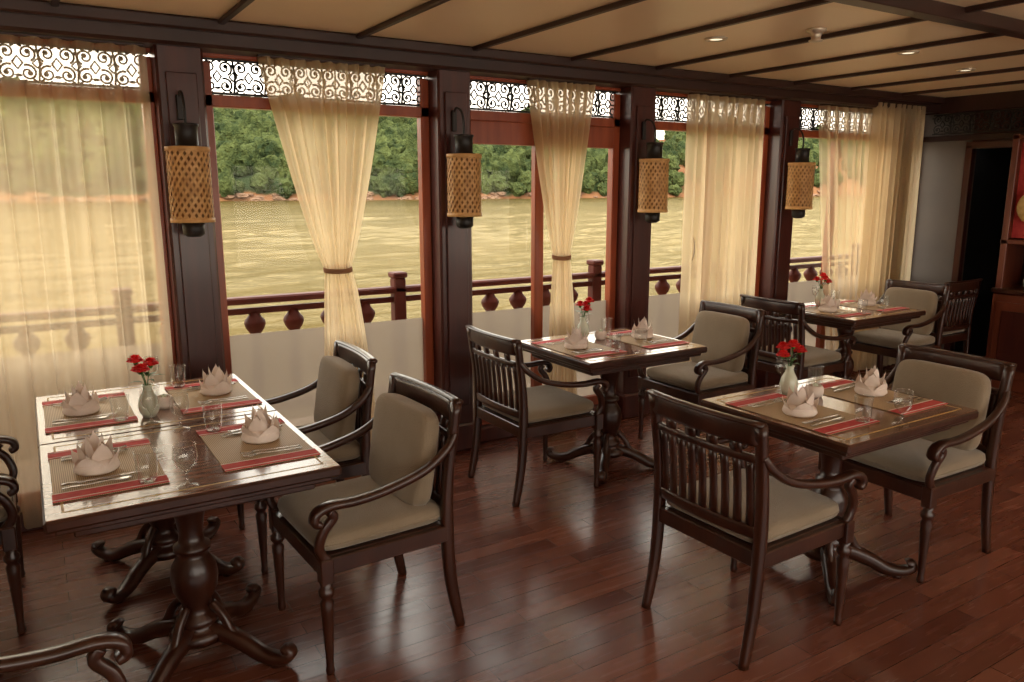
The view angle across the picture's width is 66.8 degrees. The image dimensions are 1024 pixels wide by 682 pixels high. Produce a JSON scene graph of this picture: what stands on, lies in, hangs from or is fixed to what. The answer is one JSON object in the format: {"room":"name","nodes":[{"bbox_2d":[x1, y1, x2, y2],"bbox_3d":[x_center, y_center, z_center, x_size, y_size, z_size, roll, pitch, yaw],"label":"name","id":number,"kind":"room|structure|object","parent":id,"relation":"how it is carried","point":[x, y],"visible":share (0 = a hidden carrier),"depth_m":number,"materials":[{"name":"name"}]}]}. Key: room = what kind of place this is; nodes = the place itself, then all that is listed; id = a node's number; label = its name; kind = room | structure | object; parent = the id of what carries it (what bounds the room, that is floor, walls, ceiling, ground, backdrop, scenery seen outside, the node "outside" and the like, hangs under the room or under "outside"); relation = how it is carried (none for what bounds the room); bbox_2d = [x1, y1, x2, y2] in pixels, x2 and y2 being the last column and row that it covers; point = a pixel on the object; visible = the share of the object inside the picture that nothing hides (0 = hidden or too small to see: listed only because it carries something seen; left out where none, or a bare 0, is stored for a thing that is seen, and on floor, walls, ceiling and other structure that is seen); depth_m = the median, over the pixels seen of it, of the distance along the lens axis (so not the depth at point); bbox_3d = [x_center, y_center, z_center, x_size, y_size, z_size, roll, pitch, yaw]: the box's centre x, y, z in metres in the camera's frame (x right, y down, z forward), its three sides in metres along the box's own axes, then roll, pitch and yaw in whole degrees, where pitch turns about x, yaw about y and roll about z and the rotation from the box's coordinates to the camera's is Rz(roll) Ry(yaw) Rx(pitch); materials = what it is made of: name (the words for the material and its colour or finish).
{"room":"ship interior","nodes":[
{"label":"ship interior","id":0,"kind":"room"},
{"bbox_2d":[0,0,945,531],"bbox_3d":[-0.298,-0.517,4.823,9.800,2.450,0.290,-7,13,-31],"label":"wall","id":1,"kind":"structure","parent":0,"point":[176,43],"depth_m":4.62,"materials":[{"name":"brown wood"}]},
{"bbox_2d":[0,32,143,46],"bbox_3d":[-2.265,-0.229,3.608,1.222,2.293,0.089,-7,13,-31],"label":"curtain rod","id":2,"kind":"object","parent":1,"relation":"hanging from","point":[1,33],"visible":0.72,"depth_m":3.53,"materials":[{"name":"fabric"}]},
{"bbox_2d":[0,40,147,89],"bbox_3d":[-2.321,-1.261,3.489,1.303,0.179,0.014,-7,13,-31],"label":"fretwork","id":3,"kind":"object","parent":1,"relation":"attached to","point":[35,51],"visible":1,"depth_m":3.64,"materials":[{"name":"wood"}]},
{"bbox_2d":[0,342,165,493],"bbox_3d":[-2.330,0.415,3.840,1.260,0.710,0.006,-7,13,-31],"label":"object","id":4,"kind":"structure","parent":1,"relation":"in","point":[25,378],"depth_m":3.83,"materials":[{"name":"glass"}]},
{"bbox_2d":[0,35,177,508],"bbox_3d":[-2.324,-0.275,3.694,1.280,2.250,0.060,-7,13,-31],"label":"frame","id":5,"kind":"object","parent":1,"relation":"attached to","point":[145,96],"visible":0.55,"depth_m":3.83,"materials":[{"name":"brown wood"}]},
{"bbox_2d":[164,90,215,236],"bbox_3d":[-1.551,-0.849,3.723,0.203,0.696,0.203,3,11,13],"label":"wall lantern","id":6,"kind":"object","parent":1,"relation":"attached to","point":[188,165],"visible":1,"depth_m":3.67,"materials":[{"name":"wicker"}]},
{"bbox_2d":[203,57,425,106],"bbox_3d":[-1.048,-1.414,4.267,1.303,0.179,0.014,-7,13,-31],"label":"fretwork","id":7,"kind":"object","parent":1,"relation":"attached to","point":[238,62],"visible":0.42,"depth_m":4.08,"materials":[{"name":"wood"}]},
{"bbox_2d":[202,53,433,384],"bbox_3d":[-1.051,-0.428,4.471,1.280,2.250,0.060,-7,13,-31],"label":"frame","id":8,"kind":"object","parent":1,"relation":"attached to","point":[421,113],"visible":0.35,"depth_m":4.55,"materials":[{"name":"brown wood"}]},
{"bbox_2d":[256,54,384,440],"bbox_3d":[-1.005,-0.380,4.378,0.711,2.293,0.104,-7,13,-31],"label":"curtain","id":9,"kind":"object","parent":1,"relation":"hanging from","point":[325,112],"visible":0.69,"depth_m":4.26,"materials":[{"name":"beige fabric"}]},
{"bbox_2d":[230,318,423,425],"bbox_3d":[-1.057,0.262,4.618,1.260,0.710,0.006,-7,13,-31],"label":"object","id":10,"kind":"structure","parent":1,"relation":"in","point":[278,363],"depth_m":4.50,"materials":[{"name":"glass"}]},
{"bbox_2d":[446,107,481,228],"bbox_3d":[-0.278,-1.002,4.500,0.203,0.696,0.203,3,11,13],"label":"wall lantern","id":11,"kind":"object","parent":1,"relation":"attached to","point":[463,167],"visible":1,"depth_m":4.45,"materials":[{"name":"brown wicker"}]},
{"bbox_2d":[472,300,605,406],"bbox_3d":[0.199,0.111,5.385,1.220,0.710,0.006,-7,13,-31],"label":"window","id":12,"kind":"structure","parent":1,"relation":"in","point":[511,323],"depth_m":5.27,"materials":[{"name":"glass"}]},
{"bbox_2d":[470,79,618,117],"bbox_3d":[0.208,-1.565,5.034,1.262,0.184,0.014,-7,13,-31],"label":"fretwork","id":13,"kind":"object","parent":1,"relation":"attached to","point":[486,102],"visible":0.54,"depth_m":4.89,"materials":[{"name":"wood"}]},
{"bbox_2d":[470,76,620,424],"bbox_3d":[0.207,-0.579,5.237,1.240,2.250,0.065,-7,13,-31],"label":"frame","id":14,"kind":"object","parent":1,"relation":"attached to","point":[487,127],"visible":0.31,"depth_m":5.23,"materials":[{"name":"brown wood"}]},
{"bbox_2d":[526,78,595,394],"bbox_3d":[0.328,-0.541,5.191,0.531,2.293,0.103,-7,13,-31],"label":"curtain","id":15,"kind":"object","parent":1,"relation":"hanging from","point":[560,111],"visible":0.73,"depth_m":5.07,"materials":[{"name":"beige fabric"}]},
{"bbox_2d":[637,119,669,222],"bbox_3d":[0.962,-1.152,5.258,0.203,0.696,0.203,3,11,13],"label":"wall lantern","id":16,"kind":"object","parent":1,"relation":"attached to","point":[654,173],"visible":1,"depth_m":5.21,"materials":[{"name":"brown wicker"}]},
{"bbox_2d":[646,293,679,375],"bbox_3d":[1.464,-0.042,6.158,1.280,0.710,0.006,-7,13,-31],"label":"window","id":17,"kind":"structure","parent":1,"relation":"in","point":[663,310],"depth_m":5.94,"materials":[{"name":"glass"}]},
{"bbox_2d":[646,91,770,389],"bbox_3d":[1.495,-0.724,5.973,1.300,2.250,0.152,-7,13,-31],"label":"frame","id":18,"kind":"object","parent":1,"relation":"attached to","point":[660,125],"visible":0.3,"depth_m":6.16,"materials":[{"name":"brown wood"}]},
{"bbox_2d":[655,95,768,122],"bbox_3d":[1.474,-1.718,5.807,1.323,0.179,0.014,-7,13,-31],"label":"fretwork","id":19,"kind":"object","parent":1,"relation":"attached to","point":[661,114],"visible":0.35,"depth_m":5.61,"materials":[{"name":"wood"}]},
{"bbox_2d":[678,92,765,400],"bbox_3d":[1.610,-0.695,5.975,0.792,2.293,0.089,-7,13,-31],"label":"sheer curtain","id":20,"kind":"object","parent":1,"relation":"hanging from","point":[724,149],"visible":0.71,"depth_m":5.87,"materials":[{"name":"beige fabric"}]},
{"bbox_2d":[785,128,815,217],"bbox_3d":[2.252,-1.307,6.045,0.203,0.696,0.203,3,11,13],"label":"wall lantern","id":21,"kind":"object","parent":1,"relation":"attached to","point":[800,178],"visible":1,"depth_m":6.00,"materials":[{"name":"wicker"}]},
{"bbox_2d":[784,276,858,350],"bbox_3d":[2.755,-0.197,6.946,1.280,0.710,0.006,-7,13,-31],"label":"window","id":22,"kind":"structure","parent":1,"relation":"in","point":[846,287],"depth_m":6.96,"materials":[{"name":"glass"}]},
{"bbox_2d":[799,104,871,356],"bbox_3d":[2.763,-0.886,6.797,1.300,2.250,0.065,-7,13,-31],"label":"frame","id":23,"kind":"object","parent":1,"relation":"attached to","point":[835,144],"visible":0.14,"depth_m":6.70,"materials":[{"name":"brown wood"}]},
{"bbox_2d":[799,107,871,133],"bbox_3d":[2.764,-1.873,6.595,1.323,0.179,0.014,-7,13,-31],"label":"fretwork","id":24,"kind":"object","parent":1,"relation":"attached to","point":[824,112],"visible":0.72,"depth_m":6.58,"materials":[{"name":"wood"}]},
{"bbox_2d":[820,104,872,109],"bbox_3d":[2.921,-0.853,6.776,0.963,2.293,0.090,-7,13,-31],"label":"curtain rod","id":25,"kind":"object","parent":1,"relation":"hanging from","point":[820,104],"visible":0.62,"depth_m":6.47,"materials":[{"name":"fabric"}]},
{"bbox_2d":[852,101,926,371],"bbox_3d":[3.380,-0.914,6.959,0.742,2.343,0.074,-7,13,-31],"label":"sheer curtain","id":26,"kind":"object","parent":1,"relation":"hanging from","point":[896,136],"visible":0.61,"depth_m":6.86,"materials":[{"name":"beige fabric"}]},
{"bbox_2d":[0,364,1023,681],"bbox_3d":[1.279,1.224,2.583,10.200,0.100,6.550,-7,13,-31],"label":"floor","id":27,"kind":"structure","parent":0,"point":[551,586],"depth_m":3.20,"materials":[{"name":"brown wood"}]},
{"bbox_2d":[0,435,25,633],"bbox_3d":[-2.208,0.649,2.929,0.618,0.900,0.594,-7,13,-31],"label":"dining chair","id":28,"kind":"object","parent":27,"relation":"on","point":[10,520],"visible":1,"depth_m":2.88,"materials":[{"name":"brown wood"}]},
{"bbox_2d":[0,631,133,681],"bbox_3d":[-1.019,0.934,1.483,0.618,0.900,0.594,-7,13,-31],"label":"dining chair","id":29,"kind":"object","parent":27,"relation":"on","point":[95,645],"visible":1,"depth_m":1.78,"materials":[{"name":"brown wood"}]},
{"bbox_2d":[34,374,275,603],"bbox_3d":[-1.529,0.634,3.371,0.850,0.753,0.765,-7,13,-31],"label":"dining table","id":30,"kind":"object","parent":27,"relation":"on","point":[160,539],"visible":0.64,"depth_m":3.29,"materials":[{"name":"brown wood"}]},
{"bbox_2d":[42,392,137,433],"bbox_3d":[-1.733,0.286,3.173,0.315,0.005,0.505,-7,13,-31],"label":"placemat","id":31,"kind":"object","parent":30,"relation":"on","point":[120,406],"visible":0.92,"depth_m":3.11,"materials":[{"name":"brown fabric"}]},
{"bbox_2d":[62,381,99,416],"bbox_3d":[-1.743,0.225,3.131,0.134,0.131,0.134,-4,12,-19],"label":"folded napkin","id":32,"kind":"object","parent":31,"relation":"on","point":[81,403],"visible":1,"depth_m":3.10,"materials":[{"name":"fabric"}]},
{"bbox_2d":[53,416,108,424],"bbox_3d":[-1.678,0.308,3.023,0.192,0.005,0.027,-7,13,-32],"label":"spoon","id":33,"kind":"object","parent":31,"relation":"on","point":[101,417],"visible":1,"depth_m":3.03,"materials":[{"name":"metal"}]},
{"bbox_2d":[52,413,114,422],"bbox_3d":[-1.683,0.300,3.061,0.225,0.006,0.019,-7,13,-33],"label":"knife","id":34,"kind":"object","parent":31,"relation":"on","point":[108,413],"visible":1,"depth_m":3.05,"materials":[{"name":"metal"}]},
{"bbox_2d":[109,394,128,420],"bbox_3d":[-1.534,0.260,3.036,0.072,0.099,0.072,-7,13,-31],"label":"drinking glass","id":35,"kind":"object","parent":31,"relation":"on","point":[111,394],"visible":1,"depth_m":3.04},
{"bbox_2d":[126,354,164,417],"bbox_3d":[-1.464,0.174,3.099,0.145,0.254,0.128,10,15,41],"label":"flower vase","id":36,"kind":"object","parent":30,"relation":"on","point":[149,401],"visible":0.99,"depth_m":3.08,"materials":[{"name":"ceramic"}]},
{"bbox_2d":[157,394,173,408],"bbox_3d":[-1.446,0.248,3.227,0.074,0.060,0.073,-7,13,-31],"label":"pot","id":37,"kind":"object","parent":30,"relation":"on","point":[166,401],"visible":0.87,"depth_m":3.21,"materials":[{"name":"ceramic"}]},
{"bbox_2d":[164,378,262,413],"bbox_3d":[-1.325,0.237,3.422,0.315,0.005,0.505,-7,13,-31],"label":"placemat","id":38,"kind":"object","parent":30,"relation":"on","point":[180,395],"visible":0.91,"depth_m":3.36,"materials":[{"name":"brown fabric"}]},
{"bbox_2d":[199,364,231,395],"bbox_3d":[-1.315,0.164,3.439,0.134,0.131,0.134,0,11,-1],"label":"folded napkin","id":39,"kind":"object","parent":38,"relation":"on","point":[216,383],"visible":1,"depth_m":3.40,"materials":[{"name":"fabric"}]},
{"bbox_2d":[197,395,245,402],"bbox_3d":[-1.240,0.247,3.322,0.200,0.009,0.021,-8,14,-34],"label":"fork","id":40,"kind":"object","parent":38,"relation":"on","point":[245,395],"visible":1,"depth_m":3.30,"materials":[{"name":"metal"}]},
{"bbox_2d":[199,397,247,403],"bbox_3d":[-1.224,0.252,3.297,0.200,0.009,0.021,-8,14,-34],"label":"fork","id":41,"kind":"object","parent":38,"relation":"on","point":[243,397],"visible":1,"depth_m":3.29,"materials":[{"name":"metal"}]},
{"bbox_2d":[38,411,341,681],"bbox_3d":[-1.124,0.760,2.732,0.850,0.753,0.765,-7,13,-31],"label":"dining table","id":42,"kind":"object","parent":27,"relation":"on","point":[201,622],"visible":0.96,"depth_m":2.64,"materials":[{"name":"brown wood"}]},
{"bbox_2d":[47,438,169,503],"bbox_3d":[-1.327,0.412,2.535,0.315,0.005,0.505,-7,13,-31],"label":"placemat","id":43,"kind":"object","parent":42,"relation":"on","point":[61,472],"visible":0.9,"depth_m":2.47,"materials":[{"name":"brown fabric"}]},
{"bbox_2d":[61,448,127,460],"bbox_3d":[-1.413,0.383,2.631,0.200,0.009,0.021,-7,13,-32],"label":"fork","id":44,"kind":"object","parent":43,"relation":"on","point":[124,449],"visible":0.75,"depth_m":2.66,"materials":[{"name":"metal"}]},
{"bbox_2d":[71,431,120,475],"bbox_3d":[-1.338,0.351,2.492,0.134,0.131,0.134,8,14,37],"label":"folded napkin","id":45,"kind":"object","parent":43,"relation":"on","point":[95,457],"visible":1,"depth_m":2.46,"materials":[{"name":"fabric"}]},
{"bbox_2d":[62,475,131,489],"bbox_3d":[-1.273,0.434,2.384,0.192,0.005,0.027,-7,13,-31],"label":"spoon","id":46,"kind":"object","parent":43,"relation":"on","point":[130,476],"visible":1,"depth_m":2.39,"materials":[{"name":"metal"}]},
{"bbox_2d":[61,471,140,485],"bbox_3d":[-1.277,0.426,2.422,0.225,0.006,0.018,-7,13,-31],"label":"knife","id":47,"kind":"object","parent":43,"relation":"on","point":[128,473],"visible":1,"depth_m":2.41,"materials":[{"name":"metal"}]},
{"bbox_2d":[133,447,157,483],"bbox_3d":[-1.129,0.386,2.397,0.072,0.099,0.072,-7,13,-31],"label":"drinking glass","id":48,"kind":"object","parent":43,"relation":"on","point":[155,447],"visible":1,"depth_m":2.40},
{"bbox_2d":[172,442,197,487],"bbox_3d":[-0.993,0.379,2.362,0.072,0.135,0.072,-7,13,-31],"label":"wine glass","id":49,"kind":"object","parent":42,"relation":"on","point":[195,442],"visible":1,"depth_m":2.36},
{"bbox_2d":[196,418,320,471],"bbox_3d":[-0.920,0.363,2.783,0.315,0.005,0.505,-7,13,-31],"label":"placemat","id":50,"kind":"object","parent":42,"relation":"on","point":[226,449],"visible":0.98,"depth_m":2.71,"materials":[{"name":"brown fabric"}]},
{"bbox_2d":[202,403,221,431],"bbox_3d":[-1.119,0.287,2.901,0.072,0.099,0.072,-7,13,-31],"label":"drinking glass","id":51,"kind":"object","parent":50,"relation":"on","point":[221,403],"visible":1,"depth_m":2.91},
{"bbox_2d":[241,404,279,443],"bbox_3d":[-0.909,0.290,2.800,0.134,0.131,0.134,-2,11,-9],"label":"folded napkin","id":52,"kind":"object","parent":50,"relation":"on","point":[260,429],"visible":1,"depth_m":2.76,"materials":[{"name":"fabric"}]},
{"bbox_2d":[240,444,299,453],"bbox_3d":[-0.834,0.373,2.684,0.200,0.009,0.021,-6,13,-29],"label":"fork","id":53,"kind":"object","parent":50,"relation":"on","point":[252,451],"visible":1,"depth_m":2.67,"materials":[{"name":"metal"}]},
{"bbox_2d":[242,446,302,456],"bbox_3d":[-0.819,0.378,2.659,0.200,0.009,0.021,-7,13,-31],"label":"fork","id":54,"kind":"object","parent":50,"relation":"on","point":[257,453],"visible":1,"depth_m":2.64,"materials":[{"name":"metal"}]},
{"bbox_2d":[237,340,377,573],"bbox_3d":[-0.984,0.507,3.653,0.618,0.900,0.594,-6,13,-29],"label":"dining chair","id":55,"kind":"object","parent":27,"relation":"on","point":[343,401],"visible":0.59,"depth_m":3.53,"materials":[{"name":"fabric"}]},
{"bbox_2d":[265,372,464,675],"bbox_3d":[-0.563,0.645,2.953,0.618,0.900,0.594,-8,13,-34],"label":"dining chair","id":56,"kind":"object","parent":27,"relation":"on","point":[404,505],"visible":0.88,"depth_m":2.84,"materials":[{"name":"fabric"}]},
{"bbox_2d":[465,325,609,506],"bbox_3d":[0.122,0.367,4.363,0.618,0.900,0.594,-7,13,-31],"label":"dining chair","id":57,"kind":"object","parent":27,"relation":"on","point":[525,412],"visible":1,"depth_m":4.20,"materials":[{"name":"brown wood"}]},
{"bbox_2d":[521,328,706,483],"bbox_3d":[0.579,0.383,4.644,0.860,0.753,0.730,-7,13,-31],"label":"dining table","id":58,"kind":"object","parent":27,"relation":"on","point":[609,367],"visible":0.82,"depth_m":4.51,"materials":[{"name":"brown wood"}]},
{"bbox_2d":[530,338,626,358],"bbox_3d":[0.375,0.035,4.447,0.315,0.005,0.505,-7,13,-31],"label":"placemat","id":59,"kind":"object","parent":58,"relation":"on","point":[559,347],"visible":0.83,"depth_m":4.38,"materials":[{"name":"brown fabric"}]},
{"bbox_2d":[564,325,587,349],"bbox_3d":[0.364,-0.026,4.404,0.134,0.131,0.134,3,12,14],"label":"folded napkin","id":60,"kind":"object","parent":59,"relation":"on","point":[575,341],"visible":1,"depth_m":4.37,"materials":[{"name":"fabric"}]},
{"bbox_2d":[573,297,593,336],"bbox_3d":[0.437,-0.141,4.698,0.128,0.254,0.145,-3,12,-17],"label":"flower vase","id":61,"kind":"object","parent":58,"relation":"on","point":[583,324],"visible":0.98,"depth_m":4.69,"materials":[{"name":"ceramic"}]},
{"bbox_2d":[595,329,606,339],"bbox_3d":[0.537,-0.042,4.696,0.074,0.060,0.073,-7,13,-31],"label":"pot","id":62,"kind":"object","parent":58,"relation":"on","point":[600,334],"visible":1,"depth_m":4.67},
{"bbox_2d":[606,330,689,348],"bbox_3d":[0.782,-0.014,4.696,0.315,0.005,0.505,-7,13,-31],"label":"placemat","id":63,"kind":"object","parent":58,"relation":"on","point":[629,339],"visible":0.59,"depth_m":4.64,"materials":[{"name":"brown fabric"}]},
{"bbox_2d":[631,316,652,338],"bbox_3d":[0.793,-0.087,4.712,0.134,0.131,0.134,1,11,7],"label":"folded napkin","id":64,"kind":"object","parent":63,"relation":"on","point":[642,330],"visible":0.98,"depth_m":4.67,"materials":[{"name":"fabric"}]},
{"bbox_2d":[637,300,765,461],"bbox_3d":[1.215,0.233,5.043,0.618,0.900,0.594,-7,13,-31],"label":"dining chair","id":65,"kind":"object","parent":27,"relation":"on","point":[725,329],"visible":0.79,"depth_m":4.94,"materials":[{"name":"fabric"}]},
{"bbox_2d":[642,389,867,670],"bbox_3d":[0.901,0.640,2.978,0.618,0.900,0.594,-7,13,-33],"label":"dining chair","id":66,"kind":"object","parent":27,"relation":"on","point":[760,520],"visible":1,"depth_m":2.80,"materials":[{"name":"brown wood"}]},
{"bbox_2d":[740,294,855,379],"bbox_3d":[2.035,0.116,5.636,0.618,0.900,0.594,-7,13,-31],"label":"dining chair","id":67,"kind":"object","parent":27,"relation":"on","point":[812,363],"visible":0.67,"depth_m":5.43,"materials":[{"name":"brown wood"}]},
{"bbox_2d":[701,375,978,605],"bbox_3d":[1.373,0.637,3.356,0.860,0.753,0.730,-7,13,-31],"label":"dining table","id":68,"kind":"object","parent":27,"relation":"on","point":[891,430],"visible":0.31,"depth_m":3.16,"materials":[{"name":"brown wood"}]},
{"bbox_2d":[775,339,807,394],"bbox_3d":[1.214,0.112,3.416,0.145,0.254,0.128,-9,14,-37],"label":"flower vase","id":69,"kind":"object","parent":68,"relation":"on","point":[789,378],"visible":0.99,"depth_m":3.40,"materials":[{"name":"ceramic"}]},
{"bbox_2d":[726,393,879,434],"bbox_3d":[1.169,0.289,3.158,0.315,0.005,0.505,-7,13,-31],"label":"placemat","id":70,"kind":"object","parent":68,"relation":"on","point":[774,410],"visible":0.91,"depth_m":3.10,"materials":[{"name":"brown fabric"}]},
{"bbox_2d":[747,397,781,405],"bbox_3d":[1.067,0.256,3.279,0.200,0.009,0.021,-7,13,-31],"label":"fork","id":71,"kind":"object","parent":70,"relation":"on","point":[778,397],"visible":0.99,"depth_m":3.28,"materials":[{"name":"metal"}]},
{"bbox_2d":[752,399,786,406],"bbox_3d":[1.083,0.260,3.254,0.200,0.009,0.021,-6,13,-28],"label":"fork","id":72,"kind":"object","parent":70,"relation":"on","point":[785,400],"visible":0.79,"depth_m":3.26,"materials":[{"name":"metal"}]},
{"bbox_2d":[782,384,818,417],"bbox_3d":[1.158,0.228,3.115,0.134,0.131,0.134,-10,15,-40],"label":"folded napkin","id":73,"kind":"object","parent":70,"relation":"on","point":[801,403],"visible":1,"depth_m":3.08,"materials":[{"name":"fabric"}]},
{"bbox_2d":[802,414,840,423],"bbox_3d":[1.219,0.304,3.045,0.225,0.006,0.018,-6,13,-29],"label":"knife","id":74,"kind":"object","parent":70,"relation":"on","point":[836,415],"visible":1,"depth_m":3.04,"materials":[{"name":"metal"}]},
{"bbox_2d":[810,417,843,425],"bbox_3d":[1.224,0.311,3.007,0.192,0.005,0.027,-7,13,-30],"label":"spoon","id":75,"kind":"object","parent":70,"relation":"on","point":[838,418],"visible":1,"depth_m":3.01,"materials":[{"name":"metal"}]},
{"bbox_2d":[808,383,823,397],"bbox_3d":[1.331,0.212,3.407,0.074,0.060,0.073,-7,13,-31],"label":"pot","id":76,"kind":"object","parent":68,"relation":"on","point":[818,389],"visible":0.87,"depth_m":3.38,"materials":[{"name":"ceramic"}]},
{"bbox_2d":[820,379,947,414],"bbox_3d":[1.577,0.240,3.407,0.315,0.005,0.505,-7,13,-31],"label":"placemat","id":77,"kind":"object","parent":68,"relation":"on","point":[881,403],"visible":0.79,"depth_m":3.34,"materials":[{"name":"brown fabric"}]},
{"bbox_2d":[854,366,887,396],"bbox_3d":[1.587,0.167,3.423,0.134,0.131,0.134,4,12,20],"label":"folded napkin","id":78,"kind":"object","parent":77,"relation":"on","point":[871,384],"visible":1,"depth_m":3.39,"materials":[{"name":"fabric"}]},
{"bbox_2d":[895,398,922,404],"bbox_3d":[1.678,0.255,3.282,0.200,0.009,0.021,-7,13,-31],"label":"fork","id":79,"kind":"object","parent":77,"relation":"on","point":[898,403],"visible":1,"depth_m":3.27,"materials":[{"name":"metal"}]},
{"bbox_2d":[771,299,925,381],"bbox_3d":[2.546,0.123,5.962,0.860,0.753,0.730,-7,13,-31],"label":"dining table","id":80,"kind":"object","parent":27,"relation":"on","point":[847,325],"visible":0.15,"depth_m":5.66,"materials":[{"name":"brown wood"}]},
{"bbox_2d":[813,272,831,305],"bbox_3d":[2.415,-0.404,6.030,0.145,0.254,0.128,0,11,-2],"label":"flower vase","id":81,"kind":"object","parent":80,"relation":"on","point":[820,294],"visible":1,"depth_m":6.02,"materials":[{"name":"ceramic"}]},
{"bbox_2d":[805,305,870,317],"bbox_3d":[2.342,-0.225,5.764,0.315,0.005,0.505,-7,13,-31],"label":"placemat","id":82,"kind":"object","parent":80,"relation":"on","point":[813,309],"visible":0.64,"depth_m":5.68,"materials":[{"name":"brown fabric"}]},
{"bbox_2d":[818,294,838,311],"bbox_3d":[2.332,-0.285,5.721,0.136,0.131,0.136,-3,11,-14],"label":"folded napkin","id":83,"kind":"object","parent":82,"relation":"on","point":[827,304],"visible":1,"depth_m":5.69,"materials":[{"name":"fabric"}]},
{"bbox_2d":[840,300,908,311],"bbox_3d":[2.750,-0.274,6.013,0.315,0.005,0.505,-7,13,-31],"label":"placemat","id":84,"kind":"object","parent":80,"relation":"on","point":[855,305],"visible":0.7,"depth_m":5.92,"materials":[{"name":"brown fabric"}]},
{"bbox_2d":[857,289,876,305],"bbox_3d":[2.761,-0.346,6.029,0.134,0.131,0.134,-3,12,-16],"label":"folded napkin","id":85,"kind":"object","parent":84,"relation":"on","point":[866,298],"visible":1,"depth_m":6.00,"materials":[{"name":"fabric"}]},
{"bbox_2d":[850,279,951,377],"bbox_3d":[3.083,-0.010,6.276,0.618,0.900,0.594,-7,13,-31],"label":"dining chair","id":86,"kind":"object","parent":27,"relation":"on","point":[882,341],"visible":0.62,"depth_m":6.17,"materials":[{"name":"fabric"}]},
{"bbox_2d":[818,343,1016,583],"bbox_3d":[1.831,0.523,3.570,0.618,0.900,0.594,-7,13,-30],"label":"dining chair","id":87,"kind":"object","parent":27,"relation":"on","point":[930,468],"visible":0.62,"depth_m":3.44,"materials":[{"name":"fabric"}]},
{"bbox_2d":[876,278,982,368],"bbox_3d":[3.623,-0.109,6.777,0.594,0.900,0.618,-7,13,-31],"label":"dining chair","id":88,"kind":"object","parent":27,"relation":"on","point":[959,329],"visible":0.36,"depth_m":6.54,"materials":[{"name":"brown wood"}]},
{"bbox_2d":[985,134,1023,393],"bbox_3d":[4.367,-0.583,6.125,0.435,2.075,0.900,-7,13,-31],"label":"display cabinet","id":89,"kind":"object","parent":27,"relation":"on","point":[1005,341],"visible":0.9,"depth_m":6.34,"materials":[{"name":"brown wood"}]},
{"bbox_2d":[1017,195,1023,220],"bbox_3d":[4.144,-1.058,6.142,0.058,0.260,0.260,-7,13,-31],"label":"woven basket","id":90,"kind":"object","parent":89,"relation":"on","point":[1020,205],"depth_m":6.22,"materials":[{"name":"wicker"}]},
{"bbox_2d":[45,0,1023,97],"bbox_3d":[1.279,-1.278,2.090,10.200,0.100,6.950,-7,13,-31],"label":"ceiling","id":91,"kind":"structure","parent":0,"point":[472,23],"depth_m":3.97,"materials":[{"name":"wood"}]},
{"bbox_2d":[50,0,1023,95],"bbox_3d":[1.342,-1.179,2.000,9.806,0.060,6.100,-7,13,-31],"label":"trim","id":92,"kind":"structure","parent":91,"relation":"attached to","point":[973,17],"depth_m":3.85,"materials":[{"name":"brown wood"}]},
{"bbox_2d":[705,36,727,41],"bbox_3d":[1.111,-1.643,4.223,0.124,0.010,0.124,-7,13,-31],"label":"recessed light","id":93,"kind":"object","parent":91,"relation":"in","point":[713,38],"depth_m":4.21,"materials":[{"name":"glass"}]},
{"bbox_2d":[806,27,826,42],"bbox_3d":[1.561,-1.569,3.982,0.100,0.062,0.100,-7,13,-31],"label":"smoke detector","id":94,"kind":"object","parent":91,"relation":"attached to","point":[815,33],"visible":1,"depth_m":3.96,"materials":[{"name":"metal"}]},
{"bbox_2d":[897,50,919,54],"bbox_3d":[2.373,-1.726,4.647,0.124,0.010,0.124,-7,13,-31],"label":"recessed light","id":95,"kind":"object","parent":91,"relation":"in","point":[911,52],"depth_m":4.63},
{"bbox_2d":[955,68,975,71],"bbox_3d":[3.116,-1.861,5.332,0.124,0.010,0.124,-7,13,-31],"label":"recessed light","id":96,"kind":"object","parent":91,"relation":"in","point":[963,69],"depth_m":5.32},
{"bbox_2d":[910,90,1023,356],"bbox_3d":[5.819,-0.548,5.105,0.965,2.500,6.335,-7,13,-31],"label":"wall","id":97,"kind":"structure","parent":0,"point":[943,156],"depth_m":7.27,"materials":[{"name":"brown wood"}]},
{"bbox_2d":[932,108,1023,134],"bbox_3d":[4.306,-1.833,6.389,0.014,0.183,1.742,-7,13,-31],"label":"trim","id":98,"kind":"structure","parent":97,"relation":"attached to","point":[992,114],"depth_m":6.75,"materials":[{"name":"wood"}]},
{"bbox_2d":[944,140,1012,350],"bbox_3d":[4.191,-0.716,6.864,0.060,2.050,0.540,-7,13,-31],"label":"door frame","id":99,"kind":"structure","parent":97,"relation":"in","point":[971,147],"depth_m":6.95,"materials":[{"name":"brown wood"}]},
{"label":"outside","id":100,"kind":"structure","parent":0,"visible":0},
{"bbox_3d":[-0.095,0.550,6.051,16.000,0.100,1.000,-7,13,-31],"label":"deck","id":101,"kind":"object","parent":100,"visible":0},
{"bbox_2d":[0,244,861,355],"bbox_3d":[-0.174,-0.048,6.063,16.000,1.070,0.140,-7,13,-31],"label":"deck railing","id":102,"kind":"object","parent":101,"relation":"on","point":[26,342],"visible":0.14,"depth_m":5.20,"materials":[{"name":"brown wood"}]},
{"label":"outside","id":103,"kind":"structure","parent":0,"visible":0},
{"bbox_2d":[0,196,864,357],"bbox_3d":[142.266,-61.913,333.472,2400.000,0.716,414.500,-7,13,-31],"label":"river","id":104,"kind":"structure","parent":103,"point":[54,255],"depth_m":44.96,"materials":[{"name":"liquid"}]},
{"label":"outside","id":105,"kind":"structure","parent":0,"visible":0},
{"bbox_2d":[0,76,869,202],"bbox_3d":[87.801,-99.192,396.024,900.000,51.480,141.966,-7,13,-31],"label":"riverbank","id":106,"kind":"structure","parent":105,"point":[52,150],"depth_m":234.05,"materials":[{"name":"green plant"}]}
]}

